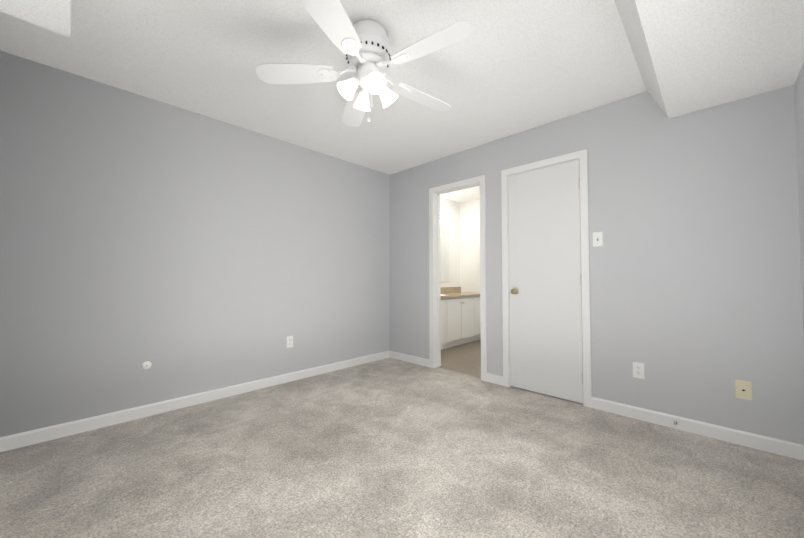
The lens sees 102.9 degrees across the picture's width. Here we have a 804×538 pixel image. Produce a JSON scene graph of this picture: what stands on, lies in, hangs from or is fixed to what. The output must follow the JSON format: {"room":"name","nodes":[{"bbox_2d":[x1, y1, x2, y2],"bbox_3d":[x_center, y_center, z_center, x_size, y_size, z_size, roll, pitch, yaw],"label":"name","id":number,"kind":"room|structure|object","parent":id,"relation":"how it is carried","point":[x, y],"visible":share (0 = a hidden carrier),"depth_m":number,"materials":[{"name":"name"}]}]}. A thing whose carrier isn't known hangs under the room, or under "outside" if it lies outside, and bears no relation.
{"room":"empty bedroom","nodes":[
{"label":"empty bedroom","id":0,"kind":"room"},
{"bbox_2d":[0,51,389,436],"bbox_3d":[-1.391,-0.085,3.106,0.110,2.440,3.400,-2,-2,44],"label":"wall","id":1,"kind":"structure","parent":0,"point":[184,252],"depth_m":2.51,"materials":[{"name":"grey paint"}]},
{"bbox_2d":[142,361,151,368],"bbox_3d":[-1.937,0.731,2.430,0.016,0.060,0.060,-2,-2,44],"label":"cable jack","id":2,"kind":"object","parent":1,"relation":"attached to","point":[146,364],"visible":1,"depth_m":2.43,"materials":[{"name":"white plastic"}]},
{"bbox_2d":[0,351,387,451],"bbox_3d":[-1.297,1.092,3.079,0.013,0.086,3.260,-2,-2,44],"label":"baseboard","id":3,"kind":"structure","parent":1,"relation":"attached to","point":[27,438],"depth_m":2.48,"materials":[{"name":"white wood"}]},
{"bbox_2d":[286,336,292,347],"bbox_3d":[-1.139,0.740,3.256,0.008,0.115,0.070,-2,-2,44],"label":"outlet","id":4,"kind":"object","parent":1,"relation":"attached to","point":[289,341],"visible":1,"depth_m":3.25,"materials":[{"name":"white plastic"}]},
{"bbox_2d":[0,0,646,202],"bbox_3d":[0.549,-1.366,2.735,3.920,0.100,5.520,-2,-2,44],"label":"ceiling","id":5,"kind":"structure","parent":0,"point":[506,68],"depth_m":2.08,"materials":[{"name":"white paint"}]},
{"bbox_2d":[0,0,71,37],"bbox_3d":[-0.776,-1.255,0.536,2.540,0.250,0.305,-2,-2,44],"label":"ceiling soffit","id":6,"kind":"structure","parent":5,"relation":"attached to","point":[53,15],"depth_m":1.38,"materials":[{"name":"white paint"}]},
{"bbox_2d":[256,0,474,126],"bbox_3d":[-0.152,-1.080,1.807,1.182,0.525,1.182,-2,-2,44],"label":"ceiling fan","id":7,"kind":"object","parent":5,"relation":"hanging from","point":[364,46],"visible":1,"depth_m":1.73,"materials":[{"name":"white"}]},
{"bbox_2d":[0,357,803,537],"bbox_3d":[0.192,1.157,2.130,3.690,0.100,4.260,-2,-2,44],"label":"floor carpet","id":8,"kind":"object","parent":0,"point":[389,447],"visible":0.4,"depth_m":1.73,"materials":[{"name":"beige carpet"}]},
{"bbox_2d":[440,197,460,286],"bbox_3d":[0.407,-0.022,5.283,0.110,2.440,2.010,-2,-2,44],"label":"wall","id":9,"kind":"structure","parent":0,"point":[450,209],"depth_m":5.74,"materials":[{"name":"white paint"}]},
{"bbox_2d":[440,223,448,281],"bbox_3d":[0.344,-0.286,5.137,0.010,1.000,1.390,-2,-2,44],"label":"bathroom mirror","id":10,"kind":"object","parent":9,"relation":"attached to","point":[444,238],"visible":0.29,"depth_m":5.54,"materials":[{"name":"white mirror"}]},
{"bbox_2d":[438,339,480,377],"bbox_3d":[1.015,1.232,4.617,1.860,0.096,2.065,-2,-2,44],"label":"floor","id":11,"kind":"structure","parent":0,"point":[465,358],"depth_m":4.19,"materials":[{"name":"beige tile"}]},
{"bbox_2d":[441,287,448,349],"bbox_3d":[0.214,0.733,4.584,0.552,0.890,0.758,-2,-2,44],"label":"base cabinet","id":12,"kind":"object","parent":11,"relation":"on","point":[444,290],"depth_m":4.66,"materials":[{"name":"wood"}]},
{"bbox_2d":[449,287,476,347],"bbox_3d":[0.739,0.749,5.123,0.552,0.890,0.748,-2,-2,44],"label":"base cabinet","id":13,"kind":"object","parent":11,"relation":"on","point":[460,318],"depth_m":5.01,"materials":[{"name":"wood"}]},
{"bbox_2d":[477,293,480,339],"bbox_3d":[1.134,0.761,5.529,0.552,0.890,0.384,-2,-2,44],"label":"base cabinet","id":14,"kind":"object","parent":11,"relation":"on","point":[478,294],"depth_m":5.32,"materials":[{"name":"wood"}]},
{"bbox_2d":[460,199,479,292],"bbox_3d":[1.726,-0.020,5.326,1.680,2.440,0.110,-2,-2,44],"label":"wall","id":15,"kind":"structure","parent":0,"point":[462,220],"depth_m":5.75,"materials":[{"name":"white paint"}]},
{"bbox_2d":[390,85,803,444],"bbox_3d":[0.994,-0.081,3.234,3.810,2.440,0.110,-2,-2,44],"label":"wall","id":16,"kind":"structure","parent":0,"point":[695,288],"depth_m":2.26,"materials":[{"name":"grey paint"}]},
{"bbox_2d":[388,351,428,366],"bbox_3d":[0.086,1.119,3.997,0.675,0.086,0.013,-2,-2,44],"label":"baseboard","id":17,"kind":"structure","parent":16,"relation":"attached to","point":[404,357],"depth_m":3.98,"materials":[{"name":"white wood"}]},
{"bbox_2d":[429,149,591,407],"bbox_3d":[0.975,0.084,3.251,1.682,2.112,0.146,-2,-2,44],"label":"door frame","id":18,"kind":"structure","parent":16,"relation":"attached to","point":[582,155],"depth_m":3.14,"materials":[{"name":"white wood"}]},
{"bbox_2d":[508,160,582,403],"bbox_3d":[1.284,0.100,2.901,0.636,2.035,0.169,-2,-2,44],"label":"closet door","id":19,"kind":"structure","parent":16,"relation":"in","point":[545,292],"depth_m":2.86,"materials":[{"name":"white wood"}]},
{"bbox_2d":[593,232,602,246],"bbox_3d":[1.576,-0.240,2.582,0.070,0.115,0.021,-2,-2,44],"label":"light switch","id":20,"kind":"object","parent":16,"relation":"attached to","point":[597,238],"visible":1,"depth_m":2.58,"materials":[{"name":"white plastic"}]},
{"bbox_2d":[633,362,644,378],"bbox_3d":[1.760,0.755,2.383,0.070,0.115,0.008,-2,-2,44],"label":"outlet","id":21,"kind":"object","parent":16,"relation":"attached to","point":[638,370],"visible":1,"depth_m":2.38,"materials":[{"name":"white plastic"}]},
{"bbox_2d":[591,397,799,459],"bbox_3d":[1.914,1.067,2.220,1.063,0.086,0.013,-2,-2,44],"label":"baseboard","id":22,"kind":"structure","parent":16,"relation":"attached to","point":[722,433],"depth_m":2.12,"materials":[{"name":"white wood"}]},
{"bbox_2d":[735,380,751,399],"bbox_3d":[2.142,0.759,2.009,0.070,0.115,0.010,-2,-2,44],"label":"phone jack","id":23,"kind":"object","parent":16,"relation":"attached to","point":[743,389],"visible":1,"depth_m":2.01,"materials":[{"name":"beige plastic"}]},
{"bbox_2d":[614,0,803,117],"bbox_3d":[0.925,-1.242,0.963,0.695,0.250,3.290,-2,-2,44],"label":"ceiling","id":24,"kind":"structure","parent":0,"point":[690,56],"depth_m":1.61,"materials":[{"name":"white paint"}]},
{"bbox_2d":[794,63,803,336],"bbox_3d":[1.252,-0.155,0.690,0.110,2.440,3.400,-2,-2,44],"label":"wall","id":25,"kind":"structure","parent":0,"point":[799,97],"depth_m":1.81,"materials":[{"name":"grey paint"}]},
{"bbox_2d":[800,444,803,460],"bbox_3d":[1.180,1.022,0.670,0.013,0.086,3.260,-2,-2,44],"label":"baseboard","id":26,"kind":"structure","parent":25,"relation":"attached to","point":[801,446],"depth_m":1.84,"materials":[{"name":"white wood"}]}
]}

